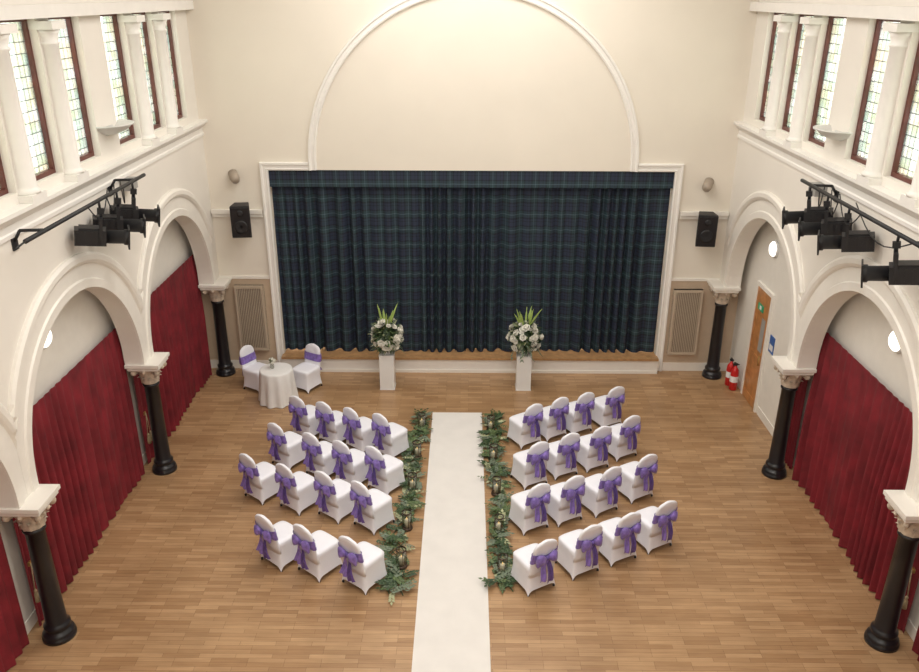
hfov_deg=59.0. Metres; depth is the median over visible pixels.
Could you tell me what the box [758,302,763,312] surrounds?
exit sign
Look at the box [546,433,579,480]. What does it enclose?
banquet chair
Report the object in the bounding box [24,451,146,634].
baseboard
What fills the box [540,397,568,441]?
banquet chair
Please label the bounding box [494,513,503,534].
lantern
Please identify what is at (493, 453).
lantern
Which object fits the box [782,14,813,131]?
window
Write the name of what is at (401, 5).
trim
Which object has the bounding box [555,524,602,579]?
banquet chair
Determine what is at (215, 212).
trim
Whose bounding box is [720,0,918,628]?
wall
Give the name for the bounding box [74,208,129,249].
spotlight
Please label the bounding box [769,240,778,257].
round wall light
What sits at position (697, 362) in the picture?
wall paneling
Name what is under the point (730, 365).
fire extinguisher
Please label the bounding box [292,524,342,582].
banquet chair
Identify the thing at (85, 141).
window
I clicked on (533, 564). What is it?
banquet chair
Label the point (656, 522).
banquet chair
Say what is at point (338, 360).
stage platform
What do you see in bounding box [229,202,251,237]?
wall speaker
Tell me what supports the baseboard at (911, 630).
attached to the wall at (851, 318)
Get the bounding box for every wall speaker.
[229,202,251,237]
[695,211,718,246]
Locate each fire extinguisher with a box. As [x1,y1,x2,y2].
[725,358,734,385]
[729,362,739,390]
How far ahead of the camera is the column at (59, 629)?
10.39 m
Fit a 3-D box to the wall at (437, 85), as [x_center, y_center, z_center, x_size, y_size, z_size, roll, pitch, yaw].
[0.217,-3.988,16.904,12.360,10.200,0.250,0,23,0]
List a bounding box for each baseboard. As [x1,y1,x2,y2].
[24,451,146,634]
[737,377,916,640]
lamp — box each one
[228,169,239,183]
[702,177,713,191]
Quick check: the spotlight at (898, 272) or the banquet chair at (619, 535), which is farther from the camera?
the banquet chair at (619, 535)
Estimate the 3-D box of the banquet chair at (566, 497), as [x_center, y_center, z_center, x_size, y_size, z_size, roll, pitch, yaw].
[1.738,2.584,13.264,0.498,0.930,0.640,-12,26,-26]
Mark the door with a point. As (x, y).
(760, 326)
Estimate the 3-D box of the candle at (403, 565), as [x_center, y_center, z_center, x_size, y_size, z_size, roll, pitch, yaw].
[-0.877,3.343,12.220,0.180,0.330,0.177,0,23,0]
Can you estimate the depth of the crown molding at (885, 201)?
12.10 m
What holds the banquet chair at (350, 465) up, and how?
on the floor
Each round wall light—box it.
[44,331,51,348]
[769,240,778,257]
[888,331,901,352]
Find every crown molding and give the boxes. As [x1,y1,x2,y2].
[0,119,207,244]
[734,121,918,233]
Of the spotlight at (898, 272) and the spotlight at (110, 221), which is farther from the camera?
the spotlight at (110, 221)
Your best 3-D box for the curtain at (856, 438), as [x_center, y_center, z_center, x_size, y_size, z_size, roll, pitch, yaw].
[6.009,1.960,12.235,0.205,2.860,3.901,0,23,0]
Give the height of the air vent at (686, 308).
1.550 m
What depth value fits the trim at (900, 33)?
11.68 m
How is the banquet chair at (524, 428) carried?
on the floor
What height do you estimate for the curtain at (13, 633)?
2.860 m
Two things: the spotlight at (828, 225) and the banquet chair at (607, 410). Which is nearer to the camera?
the spotlight at (828, 225)
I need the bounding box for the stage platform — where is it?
[281,347,658,373]
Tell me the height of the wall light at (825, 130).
0.170 m
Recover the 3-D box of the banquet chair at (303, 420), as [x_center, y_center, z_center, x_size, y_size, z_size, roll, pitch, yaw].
[-2.987,1.508,15.782,0.498,0.930,0.640,16,28,33]
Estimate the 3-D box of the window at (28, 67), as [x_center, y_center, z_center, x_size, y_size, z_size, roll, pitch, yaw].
[-5.545,-2.969,10.261,0.100,1.980,0.880,0,23,0]
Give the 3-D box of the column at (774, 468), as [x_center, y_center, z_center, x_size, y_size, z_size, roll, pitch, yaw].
[5.698,1.472,14.278,0.570,2.210,0.570,0,23,0]
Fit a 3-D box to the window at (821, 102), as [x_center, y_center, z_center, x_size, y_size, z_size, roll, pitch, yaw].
[5.899,-4.019,12.822,0.100,1.980,0.880,0,23,0]
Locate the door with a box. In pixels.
[740,280,775,412]
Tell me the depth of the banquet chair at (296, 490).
13.43 m
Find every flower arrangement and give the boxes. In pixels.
[369,303,405,389]
[506,306,543,390]
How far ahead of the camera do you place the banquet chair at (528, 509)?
12.92 m
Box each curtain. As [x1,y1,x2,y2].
[0,533,28,671]
[12,328,144,625]
[133,254,211,463]
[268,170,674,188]
[272,187,670,352]
[784,377,807,468]
[792,332,918,633]
[912,626,918,660]
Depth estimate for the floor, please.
12.17 m
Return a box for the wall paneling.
[201,276,738,370]
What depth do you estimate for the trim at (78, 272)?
10.94 m
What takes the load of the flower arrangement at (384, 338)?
on the floor
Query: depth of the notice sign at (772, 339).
16.01 m
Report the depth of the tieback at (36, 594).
10.76 m
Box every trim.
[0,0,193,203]
[0,188,215,508]
[211,209,728,218]
[259,0,683,370]
[723,191,918,505]
[749,2,918,207]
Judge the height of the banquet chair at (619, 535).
0.930 m
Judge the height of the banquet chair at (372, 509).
0.930 m
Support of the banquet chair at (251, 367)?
on the floor
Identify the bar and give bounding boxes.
[10,173,145,250]
[800,179,918,247]
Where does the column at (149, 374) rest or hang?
on the floor
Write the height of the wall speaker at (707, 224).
0.680 m
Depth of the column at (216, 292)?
17.95 m
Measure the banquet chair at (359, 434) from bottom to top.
0.930 m
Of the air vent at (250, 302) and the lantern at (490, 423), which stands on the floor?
the lantern at (490, 423)
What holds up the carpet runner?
on the floor
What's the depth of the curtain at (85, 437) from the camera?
12.35 m
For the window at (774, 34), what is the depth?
15.47 m
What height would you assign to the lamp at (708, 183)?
0.283 m
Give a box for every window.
[0,19,55,180]
[0,155,8,196]
[48,17,93,161]
[100,14,134,143]
[131,12,160,129]
[158,11,182,118]
[759,13,785,121]
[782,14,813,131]
[808,16,846,146]
[851,19,900,164]
[891,42,918,184]
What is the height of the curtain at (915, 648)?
2.860 m
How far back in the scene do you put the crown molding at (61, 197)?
11.67 m
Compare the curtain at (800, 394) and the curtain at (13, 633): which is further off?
the curtain at (800, 394)
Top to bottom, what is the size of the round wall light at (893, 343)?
0.340 m
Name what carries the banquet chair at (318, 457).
on the floor
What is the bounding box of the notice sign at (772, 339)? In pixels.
[768,335,774,354]
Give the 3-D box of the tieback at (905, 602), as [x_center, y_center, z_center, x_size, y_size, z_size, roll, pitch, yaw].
[5.899,3.309,10.699,0.069,0.610,0.165,0,23,0]
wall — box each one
[0,0,218,622]
[186,0,758,353]
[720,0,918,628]
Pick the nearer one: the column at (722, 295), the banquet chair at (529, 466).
the banquet chair at (529, 466)
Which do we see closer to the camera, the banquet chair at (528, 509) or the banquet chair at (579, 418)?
the banquet chair at (528, 509)
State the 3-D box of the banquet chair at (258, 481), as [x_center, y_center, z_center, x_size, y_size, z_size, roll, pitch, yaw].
[-3.419,2.332,13.827,0.498,0.930,0.640,17,28,34]
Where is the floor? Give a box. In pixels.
[6,368,918,671]
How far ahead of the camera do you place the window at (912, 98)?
10.60 m
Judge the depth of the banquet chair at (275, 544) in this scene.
12.12 m
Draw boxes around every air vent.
[234,284,269,350]
[666,289,703,354]
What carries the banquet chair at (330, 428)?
on the floor
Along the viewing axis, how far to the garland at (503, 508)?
13.66 m
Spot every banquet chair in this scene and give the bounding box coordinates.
[238,453,279,504]
[239,345,266,391]
[254,514,296,571]
[266,423,305,469]
[274,463,317,515]
[288,396,318,434]
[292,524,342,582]
[293,343,322,393]
[301,432,335,475]
[313,471,353,523]
[315,401,345,441]
[331,440,367,483]
[338,536,386,594]
[342,407,374,451]
[349,480,394,534]
[364,446,404,493]
[371,413,409,456]
[507,404,542,449]
[508,483,550,535]
[510,441,549,489]
[510,539,557,596]
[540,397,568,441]
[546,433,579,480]
[547,475,584,526]
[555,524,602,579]
[566,392,594,432]
[576,426,611,472]
[581,466,621,517]
[591,386,624,425]
[599,512,640,566]
[608,415,640,461]
[618,454,657,503]
[636,500,677,554]
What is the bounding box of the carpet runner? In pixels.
[411,412,490,671]
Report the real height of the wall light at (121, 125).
0.170 m
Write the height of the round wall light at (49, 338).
0.340 m
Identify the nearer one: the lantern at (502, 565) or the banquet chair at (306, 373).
the lantern at (502, 565)
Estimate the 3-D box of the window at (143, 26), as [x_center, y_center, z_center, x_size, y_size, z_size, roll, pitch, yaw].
[-5.510,-4.565,14.043,0.100,1.980,0.880,0,23,0]
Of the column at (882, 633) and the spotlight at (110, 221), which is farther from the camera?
the spotlight at (110, 221)
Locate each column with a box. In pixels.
[0,484,76,646]
[124,352,176,475]
[198,277,235,376]
[702,280,740,379]
[761,356,816,479]
[864,490,918,652]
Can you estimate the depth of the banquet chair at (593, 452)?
14.59 m
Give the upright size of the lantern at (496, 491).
0.330 m
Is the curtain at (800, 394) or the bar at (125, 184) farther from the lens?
the curtain at (800, 394)
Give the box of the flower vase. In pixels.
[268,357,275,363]
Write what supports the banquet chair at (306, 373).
on the floor
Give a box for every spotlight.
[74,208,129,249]
[92,197,145,237]
[109,188,159,226]
[782,190,833,228]
[798,201,851,240]
[817,213,874,254]
[861,241,918,287]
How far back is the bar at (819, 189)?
11.14 m
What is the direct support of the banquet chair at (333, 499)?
on the floor
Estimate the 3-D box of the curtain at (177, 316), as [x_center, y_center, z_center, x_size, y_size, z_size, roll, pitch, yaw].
[-5.689,0.298,16.097,0.191,2.860,3.830,0,23,0]
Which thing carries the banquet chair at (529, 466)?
on the floor
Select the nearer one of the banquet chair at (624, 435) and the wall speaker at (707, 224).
the banquet chair at (624, 435)
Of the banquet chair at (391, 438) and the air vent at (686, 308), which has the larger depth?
the air vent at (686, 308)
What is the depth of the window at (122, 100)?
13.13 m
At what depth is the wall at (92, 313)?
12.13 m
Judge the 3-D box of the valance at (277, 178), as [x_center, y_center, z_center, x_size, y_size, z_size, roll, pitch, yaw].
[0.244,-3.297,17.067,8.510,0.360,0.030,0,23,0]
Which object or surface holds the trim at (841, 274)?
attached to the wall at (851, 318)
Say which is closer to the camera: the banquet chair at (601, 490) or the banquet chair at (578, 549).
the banquet chair at (578, 549)
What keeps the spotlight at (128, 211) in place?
hanging from the bar at (125, 184)
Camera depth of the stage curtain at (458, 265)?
17.94 m
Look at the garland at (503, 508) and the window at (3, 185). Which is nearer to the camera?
the window at (3, 185)
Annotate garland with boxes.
[374,408,432,605]
[476,408,516,593]
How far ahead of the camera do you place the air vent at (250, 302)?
18.16 m
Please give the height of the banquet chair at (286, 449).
0.930 m
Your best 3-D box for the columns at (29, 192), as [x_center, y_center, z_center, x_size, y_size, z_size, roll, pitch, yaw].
[-5.399,-1.393,6.518,0.360,2.250,21.000,0,23,0]
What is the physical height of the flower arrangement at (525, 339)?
1.935 m
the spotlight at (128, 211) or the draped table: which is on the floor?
the draped table
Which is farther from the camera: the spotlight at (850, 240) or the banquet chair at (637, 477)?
the banquet chair at (637, 477)
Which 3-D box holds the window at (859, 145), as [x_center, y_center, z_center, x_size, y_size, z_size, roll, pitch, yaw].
[5.885,-3.387,11.325,0.100,1.980,0.880,0,23,0]
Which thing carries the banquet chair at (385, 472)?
on the floor
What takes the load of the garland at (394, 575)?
on the floor
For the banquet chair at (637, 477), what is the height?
0.930 m
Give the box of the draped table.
[258,362,298,408]
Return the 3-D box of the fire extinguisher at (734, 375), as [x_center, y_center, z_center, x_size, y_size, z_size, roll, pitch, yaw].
[5.991,0.874,17.714,0.173,0.640,0.202,-9,25,-21]
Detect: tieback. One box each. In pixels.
[27,560,39,602]
[143,411,152,443]
[902,567,915,609]
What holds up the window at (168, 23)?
in the wall at (92, 313)
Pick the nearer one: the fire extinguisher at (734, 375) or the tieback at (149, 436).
the tieback at (149, 436)
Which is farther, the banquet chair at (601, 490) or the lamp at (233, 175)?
the lamp at (233, 175)
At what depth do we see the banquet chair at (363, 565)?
11.66 m
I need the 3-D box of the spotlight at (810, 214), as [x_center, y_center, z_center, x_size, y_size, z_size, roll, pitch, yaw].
[5.300,-1.911,12.320,0.733,0.590,0.316,10,25,22]

